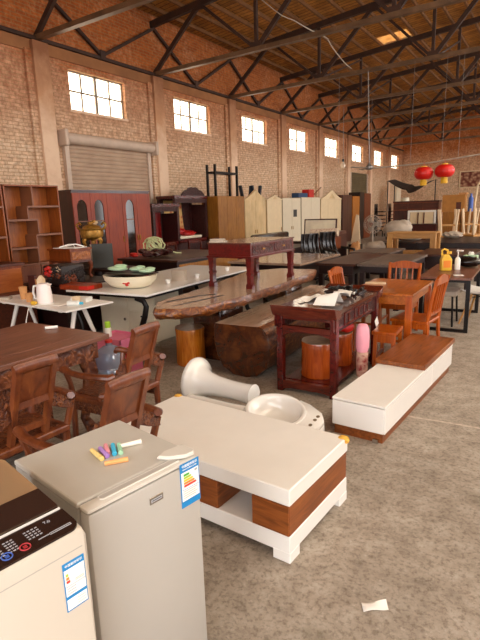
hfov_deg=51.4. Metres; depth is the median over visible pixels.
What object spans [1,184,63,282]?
bookcase
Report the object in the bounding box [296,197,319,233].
tall cabinet
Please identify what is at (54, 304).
envelope
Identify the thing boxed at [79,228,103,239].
bowl
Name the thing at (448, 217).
wardrobe
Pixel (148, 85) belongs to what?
pilaster brick edge
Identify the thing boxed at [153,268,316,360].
table
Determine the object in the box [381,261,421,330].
dining chair
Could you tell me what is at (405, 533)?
floor
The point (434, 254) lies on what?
table
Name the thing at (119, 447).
stick
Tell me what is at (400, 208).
tall cabinet
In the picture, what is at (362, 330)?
roll
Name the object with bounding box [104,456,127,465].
stick
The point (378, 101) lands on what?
roof truss
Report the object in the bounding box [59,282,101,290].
case
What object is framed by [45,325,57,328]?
tube
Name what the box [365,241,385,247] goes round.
heap
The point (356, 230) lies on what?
board
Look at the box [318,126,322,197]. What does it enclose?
pilaster
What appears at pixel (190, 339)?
stool
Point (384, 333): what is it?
stool
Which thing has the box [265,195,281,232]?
wardrobe
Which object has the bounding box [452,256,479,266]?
bag
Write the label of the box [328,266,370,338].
dining chair
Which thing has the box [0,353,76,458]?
carved armchair
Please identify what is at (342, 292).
paper sheet
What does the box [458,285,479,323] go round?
shell chair
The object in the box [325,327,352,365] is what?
stool
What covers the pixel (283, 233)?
table
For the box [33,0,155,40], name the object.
roof truss
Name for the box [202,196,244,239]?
wardrobe
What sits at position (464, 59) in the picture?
pole
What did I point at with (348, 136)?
pilaster
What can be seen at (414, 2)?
roof purlin
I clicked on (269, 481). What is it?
coffee table
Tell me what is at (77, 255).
stand
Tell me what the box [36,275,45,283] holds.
carton
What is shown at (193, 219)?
carved throne
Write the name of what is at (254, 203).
wardrobe
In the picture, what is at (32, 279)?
box
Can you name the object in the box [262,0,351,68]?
cable
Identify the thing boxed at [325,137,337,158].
window
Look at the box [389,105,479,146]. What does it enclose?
roof truss
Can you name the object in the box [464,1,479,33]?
roof purlin
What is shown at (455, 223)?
chair
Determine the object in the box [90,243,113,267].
board
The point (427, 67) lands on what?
roof truss
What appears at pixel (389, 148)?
pilaster
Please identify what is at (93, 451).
stick
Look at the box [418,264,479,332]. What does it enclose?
desk
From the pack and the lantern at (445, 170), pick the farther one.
the lantern at (445, 170)
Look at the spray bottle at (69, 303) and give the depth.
5.57 m
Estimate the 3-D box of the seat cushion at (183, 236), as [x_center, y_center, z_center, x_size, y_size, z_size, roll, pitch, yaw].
[-1.617,-2.427,14.578,0.450,0.079,1.130,6,15,32]
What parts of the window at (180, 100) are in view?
sill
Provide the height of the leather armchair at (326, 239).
1.100 m
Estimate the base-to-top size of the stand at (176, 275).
0.150 m
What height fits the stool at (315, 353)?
0.342 m
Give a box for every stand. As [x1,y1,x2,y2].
[47,247,92,276]
[171,269,186,280]
[320,246,348,255]
[332,333,454,443]
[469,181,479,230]
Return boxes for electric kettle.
[26,283,53,322]
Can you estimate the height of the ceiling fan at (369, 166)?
2.780 m
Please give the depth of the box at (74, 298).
5.65 m
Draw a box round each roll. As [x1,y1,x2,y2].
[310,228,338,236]
[356,323,369,376]
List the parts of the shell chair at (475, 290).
leg, shell seat, leg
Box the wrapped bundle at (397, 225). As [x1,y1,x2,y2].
[382,219,412,239]
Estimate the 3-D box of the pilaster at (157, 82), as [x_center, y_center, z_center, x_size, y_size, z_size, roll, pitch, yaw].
[-2.266,-4.179,14.577,0.140,5.380,0.400,6,15,32]
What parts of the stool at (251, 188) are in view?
leg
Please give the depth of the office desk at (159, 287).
6.53 m
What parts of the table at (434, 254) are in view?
leg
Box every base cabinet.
[100,291,179,343]
[339,230,346,245]
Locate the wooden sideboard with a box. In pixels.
[0,261,24,293]
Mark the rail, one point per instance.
(2, 28)
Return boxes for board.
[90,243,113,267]
[104,270,158,275]
[350,215,360,243]
[363,193,370,237]
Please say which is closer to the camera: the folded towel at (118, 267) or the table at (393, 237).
the folded towel at (118, 267)
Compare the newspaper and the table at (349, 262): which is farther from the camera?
the table at (349, 262)
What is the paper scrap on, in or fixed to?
on the floor
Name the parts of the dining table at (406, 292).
leg, leg, leg, leg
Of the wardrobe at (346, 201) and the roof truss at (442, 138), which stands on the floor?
the wardrobe at (346, 201)
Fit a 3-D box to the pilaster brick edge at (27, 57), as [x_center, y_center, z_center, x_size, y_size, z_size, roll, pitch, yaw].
[-4.479,-3.270,11.221,0.070,5.200,0.160,6,15,32]
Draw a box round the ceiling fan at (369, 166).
[350,70,372,169]
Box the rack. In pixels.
[408,210,435,223]
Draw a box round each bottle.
[66,301,82,305]
[104,321,111,336]
[454,257,460,269]
[468,193,473,210]
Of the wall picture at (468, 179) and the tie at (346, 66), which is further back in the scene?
the wall picture at (468, 179)
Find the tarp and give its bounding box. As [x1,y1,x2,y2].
[386,179,435,239]
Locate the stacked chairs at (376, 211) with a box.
[374,204,385,236]
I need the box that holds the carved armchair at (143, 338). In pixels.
[59,321,165,437]
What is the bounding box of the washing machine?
[0,459,96,639]
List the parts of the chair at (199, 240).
rail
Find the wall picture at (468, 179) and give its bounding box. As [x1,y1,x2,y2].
[459,170,479,187]
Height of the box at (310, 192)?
0.320 m
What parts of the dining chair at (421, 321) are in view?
seat, seat frame, leg, crest rail, leg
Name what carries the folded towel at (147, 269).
on the board at (125, 272)
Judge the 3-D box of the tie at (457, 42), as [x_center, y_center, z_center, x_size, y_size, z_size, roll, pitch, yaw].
[7.289,-8.575,16.678,0.050,1.397,30.737,6,15,32]
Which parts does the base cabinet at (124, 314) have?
door, drawer, drawer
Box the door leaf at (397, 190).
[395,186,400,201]
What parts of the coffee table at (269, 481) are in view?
drawer, drawer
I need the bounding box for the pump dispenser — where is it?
[454,250,463,269]
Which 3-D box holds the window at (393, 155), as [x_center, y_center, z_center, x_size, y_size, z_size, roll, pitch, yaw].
[10.655,-10.960,34.661,0.260,0.940,1.910,6,15,32]
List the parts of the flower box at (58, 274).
red flower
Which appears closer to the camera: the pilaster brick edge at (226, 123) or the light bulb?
the pilaster brick edge at (226, 123)
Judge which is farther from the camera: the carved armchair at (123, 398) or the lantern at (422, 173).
the lantern at (422, 173)
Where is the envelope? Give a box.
[50,303,65,305]
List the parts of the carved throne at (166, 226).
post, post, rail, panel, seat, post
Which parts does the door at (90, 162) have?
guide rail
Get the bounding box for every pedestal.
[81,262,102,275]
[181,357,259,410]
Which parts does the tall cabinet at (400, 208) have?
drawer, drawer, drawer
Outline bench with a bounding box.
[214,285,324,376]
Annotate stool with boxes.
[175,323,205,366]
[238,185,261,195]
[301,335,329,379]
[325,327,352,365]
[372,324,402,366]
[423,286,461,326]
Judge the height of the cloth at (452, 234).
0.196 m
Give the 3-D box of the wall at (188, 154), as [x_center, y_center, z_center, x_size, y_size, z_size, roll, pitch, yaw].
[0.599,-6.119,19.163,0.160,7.000,42.650,6,15,32]
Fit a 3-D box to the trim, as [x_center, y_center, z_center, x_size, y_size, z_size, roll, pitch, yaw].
[5.617,1.196,1.650,10.005,0.003,0.063,6,14,30]
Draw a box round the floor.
[5,231,479,639]
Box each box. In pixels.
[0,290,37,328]
[28,275,36,294]
[43,263,84,285]
[71,296,80,300]
[71,296,91,301]
[292,193,307,197]
[302,189,313,196]
[442,192,467,211]
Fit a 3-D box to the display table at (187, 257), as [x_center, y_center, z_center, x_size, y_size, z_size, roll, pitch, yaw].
[-1.152,-0.936,10.288,1.500,0.840,2.200,6,15,32]
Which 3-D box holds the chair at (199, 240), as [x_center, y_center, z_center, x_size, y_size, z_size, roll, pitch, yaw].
[-1.013,-1.614,13.069,0.440,0.950,0.500,8,16,36]
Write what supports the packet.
on the trestle table at (16, 300)
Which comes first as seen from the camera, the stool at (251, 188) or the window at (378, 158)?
the stool at (251, 188)
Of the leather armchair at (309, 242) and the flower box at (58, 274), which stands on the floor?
the leather armchair at (309, 242)
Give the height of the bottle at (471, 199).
0.750 m
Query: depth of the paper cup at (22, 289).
6.12 m
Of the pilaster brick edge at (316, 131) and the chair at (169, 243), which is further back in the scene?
the pilaster brick edge at (316, 131)
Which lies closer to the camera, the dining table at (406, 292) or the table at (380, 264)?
the dining table at (406, 292)
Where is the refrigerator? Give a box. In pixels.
[14,420,206,639]
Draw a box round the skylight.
[377,29,412,44]
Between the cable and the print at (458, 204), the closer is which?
the cable
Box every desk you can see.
[0,322,108,459]
[66,265,250,329]
[228,253,340,277]
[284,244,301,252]
[415,236,479,264]
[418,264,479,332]
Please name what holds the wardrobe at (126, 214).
on the floor
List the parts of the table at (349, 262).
leg, leg, leg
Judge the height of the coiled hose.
0.371 m
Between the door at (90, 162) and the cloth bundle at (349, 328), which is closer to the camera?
the cloth bundle at (349, 328)
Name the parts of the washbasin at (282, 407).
bowl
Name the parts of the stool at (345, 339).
seat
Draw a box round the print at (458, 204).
[456,202,460,209]
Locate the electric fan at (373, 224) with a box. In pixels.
[364,215,381,241]
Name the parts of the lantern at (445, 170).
paper globe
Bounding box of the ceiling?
[120,0,479,125]
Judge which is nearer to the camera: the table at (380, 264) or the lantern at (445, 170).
the table at (380, 264)
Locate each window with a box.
[68,70,128,121]
[173,98,211,135]
[242,116,267,145]
[290,128,308,153]
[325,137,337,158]
[352,144,362,162]
[373,150,382,166]
[391,155,398,169]
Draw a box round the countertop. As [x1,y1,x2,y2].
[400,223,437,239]
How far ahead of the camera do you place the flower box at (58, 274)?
6.80 m
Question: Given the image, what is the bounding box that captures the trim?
[407,416,479,428]
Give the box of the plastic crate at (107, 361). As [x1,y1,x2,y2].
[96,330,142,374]
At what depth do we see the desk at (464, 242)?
12.18 m
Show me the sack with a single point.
(356, 245)
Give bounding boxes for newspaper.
[53,244,83,248]
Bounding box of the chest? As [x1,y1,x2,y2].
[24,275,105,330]
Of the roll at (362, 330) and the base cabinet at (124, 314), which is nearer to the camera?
the roll at (362, 330)
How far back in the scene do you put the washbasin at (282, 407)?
3.89 m
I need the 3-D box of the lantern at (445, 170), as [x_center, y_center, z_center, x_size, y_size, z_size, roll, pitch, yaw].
[5.623,-4.082,13.719,0.528,0.630,0.528,6,15,32]
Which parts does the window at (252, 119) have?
sill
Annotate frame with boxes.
[206,164,238,195]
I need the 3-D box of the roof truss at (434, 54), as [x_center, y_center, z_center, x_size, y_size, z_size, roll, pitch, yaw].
[8.059,-7.880,11.685,20.072,2.390,0.137,6,15,32]
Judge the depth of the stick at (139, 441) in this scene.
1.84 m
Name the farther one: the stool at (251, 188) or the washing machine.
the stool at (251, 188)
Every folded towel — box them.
[108,264,127,270]
[129,265,144,270]
[138,267,154,272]
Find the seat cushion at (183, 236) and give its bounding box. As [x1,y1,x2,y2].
[180,234,201,238]
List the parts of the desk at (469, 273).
leg, leg, leg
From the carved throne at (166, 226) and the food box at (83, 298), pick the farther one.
the carved throne at (166, 226)
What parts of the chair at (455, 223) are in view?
leg, leg, leg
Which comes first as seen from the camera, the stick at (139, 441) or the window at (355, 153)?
the stick at (139, 441)
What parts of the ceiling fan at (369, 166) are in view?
down rod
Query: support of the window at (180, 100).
in the wall at (188, 154)
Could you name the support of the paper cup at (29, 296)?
on the trestle table at (16, 300)
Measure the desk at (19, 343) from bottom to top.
0.796 m
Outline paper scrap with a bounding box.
[362,599,388,611]
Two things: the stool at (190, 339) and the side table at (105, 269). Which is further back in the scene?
the side table at (105, 269)
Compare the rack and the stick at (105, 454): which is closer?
the stick at (105, 454)
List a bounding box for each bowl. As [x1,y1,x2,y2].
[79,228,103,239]
[103,273,156,288]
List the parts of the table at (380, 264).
leg, leg, leg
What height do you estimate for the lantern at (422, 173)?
0.630 m
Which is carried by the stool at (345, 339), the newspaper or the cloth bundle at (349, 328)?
the cloth bundle at (349, 328)
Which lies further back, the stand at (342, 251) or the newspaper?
the stand at (342, 251)
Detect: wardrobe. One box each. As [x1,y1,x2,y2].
[58,190,152,264]
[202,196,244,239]
[244,189,265,237]
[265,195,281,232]
[320,190,341,229]
[337,195,351,241]
[349,192,363,238]
[442,211,479,233]
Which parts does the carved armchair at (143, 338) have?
arm post, leg, arm, seat panel, seat, arm post, arm, rail, panel, crest rail, leg, arm post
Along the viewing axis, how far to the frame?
15.03 m
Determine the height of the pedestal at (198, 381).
0.440 m
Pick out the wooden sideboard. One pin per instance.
(11, 277)
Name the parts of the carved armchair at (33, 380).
seat panel, rail, arm post, rail, crest rail, seat, panel, arm, leg, arm post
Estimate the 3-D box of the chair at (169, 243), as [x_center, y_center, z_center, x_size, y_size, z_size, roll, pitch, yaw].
[-1.522,-1.463,12.462,0.440,0.950,0.500,3,14,22]
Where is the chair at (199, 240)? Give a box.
[188,239,207,249]
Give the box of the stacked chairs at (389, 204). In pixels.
[388,203,392,222]
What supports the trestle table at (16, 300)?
on the floor
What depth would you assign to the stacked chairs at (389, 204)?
27.92 m
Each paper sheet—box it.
[298,293,320,301]
[313,292,342,305]
[333,289,354,296]
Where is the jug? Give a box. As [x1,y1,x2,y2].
[439,248,451,270]
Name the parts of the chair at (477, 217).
leg, leg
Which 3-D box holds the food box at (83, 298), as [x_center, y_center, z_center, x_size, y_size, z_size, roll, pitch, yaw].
[-1.864,-0.246,5.876,0.208,0.050,0.148,2,13,15]
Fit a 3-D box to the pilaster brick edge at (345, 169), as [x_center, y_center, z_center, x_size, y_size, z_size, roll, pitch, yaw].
[5.709,-7.109,27.036,0.070,5.200,0.160,6,15,32]
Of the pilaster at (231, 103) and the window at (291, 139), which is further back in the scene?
the window at (291, 139)
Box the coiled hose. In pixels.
[143,236,180,252]
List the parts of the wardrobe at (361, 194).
door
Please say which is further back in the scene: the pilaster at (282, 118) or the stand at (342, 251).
the pilaster at (282, 118)
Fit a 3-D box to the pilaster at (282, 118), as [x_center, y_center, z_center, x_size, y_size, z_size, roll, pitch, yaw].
[1.810,-5.714,20.903,0.140,5.380,0.400,6,15,32]
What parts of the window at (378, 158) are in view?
frame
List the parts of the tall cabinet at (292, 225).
door, door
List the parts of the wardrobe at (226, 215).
door, door, door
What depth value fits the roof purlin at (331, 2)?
17.50 m
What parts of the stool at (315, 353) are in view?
seat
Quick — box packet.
[0,296,12,299]
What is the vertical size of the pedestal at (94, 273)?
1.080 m
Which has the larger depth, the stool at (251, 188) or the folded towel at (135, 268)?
the stool at (251, 188)
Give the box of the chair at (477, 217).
[454,208,479,233]
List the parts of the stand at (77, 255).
carved drawer, leg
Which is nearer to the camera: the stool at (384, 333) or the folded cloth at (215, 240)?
the stool at (384, 333)
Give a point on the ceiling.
(417, 22)
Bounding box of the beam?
[0,30,402,154]
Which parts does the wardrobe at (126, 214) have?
door, glass pane, door, glass pane, cornice, door, door, glass pane, door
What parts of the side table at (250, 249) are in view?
leg, leg, waist moulding, leg, drawer, drawer, leg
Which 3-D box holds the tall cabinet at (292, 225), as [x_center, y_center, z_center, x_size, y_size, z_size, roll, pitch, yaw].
[1.743,-3.621,19.171,0.615,2.050,1.520,6,15,32]
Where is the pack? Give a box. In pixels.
[464,252,478,257]
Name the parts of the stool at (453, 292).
seat, leg, leg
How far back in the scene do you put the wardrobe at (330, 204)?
22.06 m
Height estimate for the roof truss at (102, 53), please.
1.231 m
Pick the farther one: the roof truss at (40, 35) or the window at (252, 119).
the window at (252, 119)
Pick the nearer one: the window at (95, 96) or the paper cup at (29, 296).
the paper cup at (29, 296)
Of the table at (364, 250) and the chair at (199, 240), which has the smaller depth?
the table at (364, 250)
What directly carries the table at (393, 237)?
on the floor
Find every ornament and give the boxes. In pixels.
[130,248,172,257]
[324,284,366,293]
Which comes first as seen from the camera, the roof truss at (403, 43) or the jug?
the jug
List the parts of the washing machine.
lid glass, control panel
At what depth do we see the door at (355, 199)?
24.68 m
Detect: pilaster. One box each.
[29,39,62,189]
[151,76,169,195]
[227,99,238,195]
[279,114,286,197]
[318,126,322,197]
[346,135,350,194]
[369,141,372,232]
[387,147,390,222]
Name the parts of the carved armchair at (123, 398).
arm post, arm, panel, crest rail, rail, arm, arm post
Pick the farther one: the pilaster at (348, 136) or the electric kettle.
the pilaster at (348, 136)
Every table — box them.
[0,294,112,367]
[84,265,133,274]
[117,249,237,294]
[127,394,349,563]
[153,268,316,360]
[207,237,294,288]
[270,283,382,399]
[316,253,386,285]
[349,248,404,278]
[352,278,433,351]
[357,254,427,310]
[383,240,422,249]
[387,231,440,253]
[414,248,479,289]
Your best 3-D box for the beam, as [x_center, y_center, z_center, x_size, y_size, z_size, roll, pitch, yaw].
[0.521,-7.807,18.560,0.040,0.240,42.250,6,15,32]
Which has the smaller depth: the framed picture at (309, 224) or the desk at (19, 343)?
the desk at (19, 343)
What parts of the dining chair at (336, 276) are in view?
leg, crest rail, leg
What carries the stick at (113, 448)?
on the refrigerator
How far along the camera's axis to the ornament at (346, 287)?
5.32 m
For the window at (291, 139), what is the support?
in the wall at (188, 154)
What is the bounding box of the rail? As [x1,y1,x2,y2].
[0,25,403,150]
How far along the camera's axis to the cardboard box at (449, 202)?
21.59 m
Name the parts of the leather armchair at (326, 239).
backrest, arm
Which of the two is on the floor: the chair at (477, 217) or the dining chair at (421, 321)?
the dining chair at (421, 321)
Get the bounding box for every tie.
[305,30,442,116]
[439,41,475,80]
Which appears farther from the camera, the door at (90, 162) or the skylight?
the skylight
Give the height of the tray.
0.020 m
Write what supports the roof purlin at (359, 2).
attached to the ceiling
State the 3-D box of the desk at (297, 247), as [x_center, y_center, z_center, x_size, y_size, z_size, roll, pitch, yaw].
[0.880,-1.447,12.436,1.500,0.780,1.600,6,15,32]
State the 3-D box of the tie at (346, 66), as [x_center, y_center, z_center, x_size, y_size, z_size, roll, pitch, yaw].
[4.460,-8.873,18.428,0.050,1.397,30.737,6,15,32]
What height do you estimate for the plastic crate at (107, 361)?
0.400 m
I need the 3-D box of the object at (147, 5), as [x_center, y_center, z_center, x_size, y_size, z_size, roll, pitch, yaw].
[0.790,-9.417,17.995,0.060,0.090,42.250,6,15,32]
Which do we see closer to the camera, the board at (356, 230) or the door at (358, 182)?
the board at (356, 230)
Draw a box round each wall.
[0,0,402,229]
[401,112,479,216]
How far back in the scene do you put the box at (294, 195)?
19.72 m
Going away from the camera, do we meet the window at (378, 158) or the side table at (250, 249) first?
the side table at (250, 249)
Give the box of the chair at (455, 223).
[437,209,459,236]
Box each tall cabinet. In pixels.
[281,198,300,240]
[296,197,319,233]
[393,200,441,223]
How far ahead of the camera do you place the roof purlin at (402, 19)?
18.47 m
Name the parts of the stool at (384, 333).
leg, leg, seat, leg, leg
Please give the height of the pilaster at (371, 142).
5.380 m
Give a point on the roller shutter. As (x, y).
(90, 167)
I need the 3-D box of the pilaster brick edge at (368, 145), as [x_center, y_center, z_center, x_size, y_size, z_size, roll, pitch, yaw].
[7.747,-7.877,30.199,0.070,5.200,0.160,6,15,32]
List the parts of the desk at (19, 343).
pedestal panel, inlaid panel, cabriole leg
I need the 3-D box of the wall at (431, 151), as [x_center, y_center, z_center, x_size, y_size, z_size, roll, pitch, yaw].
[20.322,-9.939,31.158,20.000,8.020,0.370,6,15,32]
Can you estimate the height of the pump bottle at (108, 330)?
0.165 m
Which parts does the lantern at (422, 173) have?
paper globe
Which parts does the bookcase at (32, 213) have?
shelf, shelf, panel, door, shelf, shelf, shelf, door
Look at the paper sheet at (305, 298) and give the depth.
4.92 m
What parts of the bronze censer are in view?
leg, lion lid, handle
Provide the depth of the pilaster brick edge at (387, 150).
33.24 m
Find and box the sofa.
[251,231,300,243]
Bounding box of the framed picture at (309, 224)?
[304,219,336,233]
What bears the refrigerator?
on the floor
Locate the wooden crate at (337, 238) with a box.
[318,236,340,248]
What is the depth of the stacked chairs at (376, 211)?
27.14 m
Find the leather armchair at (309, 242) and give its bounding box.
[301,233,338,283]
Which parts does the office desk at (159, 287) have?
curved leg, curved leg, under frame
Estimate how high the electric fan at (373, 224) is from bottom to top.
1.445 m
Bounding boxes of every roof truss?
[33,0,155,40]
[54,3,389,143]
[149,0,468,75]
[228,0,479,98]
[280,16,479,113]
[318,51,479,125]
[347,73,479,133]
[370,91,479,140]
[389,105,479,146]
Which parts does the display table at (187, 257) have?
panel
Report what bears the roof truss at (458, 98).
attached to the wall at (188, 154)
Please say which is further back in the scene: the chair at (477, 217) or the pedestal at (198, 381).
the chair at (477, 217)
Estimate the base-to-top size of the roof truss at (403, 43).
2.390 m
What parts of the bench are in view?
seat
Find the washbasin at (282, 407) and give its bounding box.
[245,393,324,430]
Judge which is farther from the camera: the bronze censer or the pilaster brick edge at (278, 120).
the pilaster brick edge at (278, 120)
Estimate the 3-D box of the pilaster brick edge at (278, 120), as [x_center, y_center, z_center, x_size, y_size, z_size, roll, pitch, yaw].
[1.634,-5.574,20.710,0.070,5.200,0.160,6,15,32]
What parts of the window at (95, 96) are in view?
sill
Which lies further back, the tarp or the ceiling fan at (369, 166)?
the tarp
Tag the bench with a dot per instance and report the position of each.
(246, 341)
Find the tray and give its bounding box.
[365,282,385,284]
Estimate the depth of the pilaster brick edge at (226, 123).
17.21 m
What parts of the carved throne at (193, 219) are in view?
panel, rail, post, seat, panel, post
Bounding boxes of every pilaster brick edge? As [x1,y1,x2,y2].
[22,47,45,184]
[146,82,158,203]
[224,104,229,195]
[277,119,280,197]
[315,130,317,196]
[344,138,346,194]
[367,145,368,192]
[384,150,387,224]
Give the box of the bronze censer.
[75,220,106,246]
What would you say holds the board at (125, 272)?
on the ceramic bowl at (118, 281)
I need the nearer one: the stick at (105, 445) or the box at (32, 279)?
the stick at (105, 445)
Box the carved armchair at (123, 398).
[12,367,162,455]
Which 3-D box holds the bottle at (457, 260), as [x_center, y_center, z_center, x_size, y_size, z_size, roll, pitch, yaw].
[3.171,-0.827,7.275,0.080,0.180,0.080,6,15,32]
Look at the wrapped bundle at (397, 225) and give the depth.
13.64 m
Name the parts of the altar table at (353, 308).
leg, foot rail, rail, leg, leg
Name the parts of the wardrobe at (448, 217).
board panel, board panel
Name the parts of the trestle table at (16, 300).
leg, leg, leg, leg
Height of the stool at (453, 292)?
0.501 m
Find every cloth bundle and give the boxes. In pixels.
[341,324,353,332]
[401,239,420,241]
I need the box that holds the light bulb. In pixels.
[341,116,345,168]
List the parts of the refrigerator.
panel, door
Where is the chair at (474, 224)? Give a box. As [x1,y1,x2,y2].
[462,208,479,236]
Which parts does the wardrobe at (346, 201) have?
door, door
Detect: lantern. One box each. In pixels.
[414,166,433,185]
[434,163,454,183]
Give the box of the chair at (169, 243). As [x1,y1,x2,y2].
[165,242,176,250]
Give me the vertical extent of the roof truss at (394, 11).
2.390 m
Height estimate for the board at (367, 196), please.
2.300 m
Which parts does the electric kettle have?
handle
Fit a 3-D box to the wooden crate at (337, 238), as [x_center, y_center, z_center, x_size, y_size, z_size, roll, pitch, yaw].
[2.220,-2.022,13.072,0.700,0.300,0.500,6,15,32]
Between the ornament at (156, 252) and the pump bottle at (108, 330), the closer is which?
the pump bottle at (108, 330)
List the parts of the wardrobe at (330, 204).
door, door, door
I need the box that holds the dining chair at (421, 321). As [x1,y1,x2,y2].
[390,274,449,342]
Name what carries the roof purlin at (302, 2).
attached to the ceiling
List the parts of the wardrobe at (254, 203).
door, door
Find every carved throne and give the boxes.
[150,203,180,250]
[156,187,208,249]
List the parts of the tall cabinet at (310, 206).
door, door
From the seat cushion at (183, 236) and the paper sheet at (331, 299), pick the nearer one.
the paper sheet at (331, 299)
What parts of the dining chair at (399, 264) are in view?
leg, seat frame, crest rail, leg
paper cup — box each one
[18,286,26,299]
[25,293,32,301]
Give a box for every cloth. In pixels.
[209,238,226,242]
[442,231,462,237]
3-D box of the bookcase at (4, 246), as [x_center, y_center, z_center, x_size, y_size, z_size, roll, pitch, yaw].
[-3.852,-0.849,7.217,0.320,2.170,0.980,6,15,32]
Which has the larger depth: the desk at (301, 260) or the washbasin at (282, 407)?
the desk at (301, 260)
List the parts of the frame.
post, post, rail, post, post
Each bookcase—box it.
[0,184,10,261]
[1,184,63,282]
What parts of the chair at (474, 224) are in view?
leg, seat, leg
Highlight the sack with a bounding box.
[350,241,360,251]
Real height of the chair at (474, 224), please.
0.752 m
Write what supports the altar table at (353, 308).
on the floor
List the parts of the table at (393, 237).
leg, leg, leg, leg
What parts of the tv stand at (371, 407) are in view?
drawer, drawer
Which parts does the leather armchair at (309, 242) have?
backrest, arm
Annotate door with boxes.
[57,128,158,203]
[350,172,367,192]
[351,196,359,237]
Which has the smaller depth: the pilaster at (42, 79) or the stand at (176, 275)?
the stand at (176, 275)
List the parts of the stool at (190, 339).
seat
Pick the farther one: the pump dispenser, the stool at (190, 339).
the pump dispenser
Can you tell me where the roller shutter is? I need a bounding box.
[69,144,148,192]
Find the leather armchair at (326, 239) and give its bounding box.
[319,231,354,277]
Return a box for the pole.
[371,59,479,168]
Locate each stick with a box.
[90,448,103,460]
[98,446,109,458]
[103,443,110,453]
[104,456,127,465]
[111,443,116,455]
[117,443,122,454]
[120,439,141,447]
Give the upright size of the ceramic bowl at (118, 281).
0.168 m

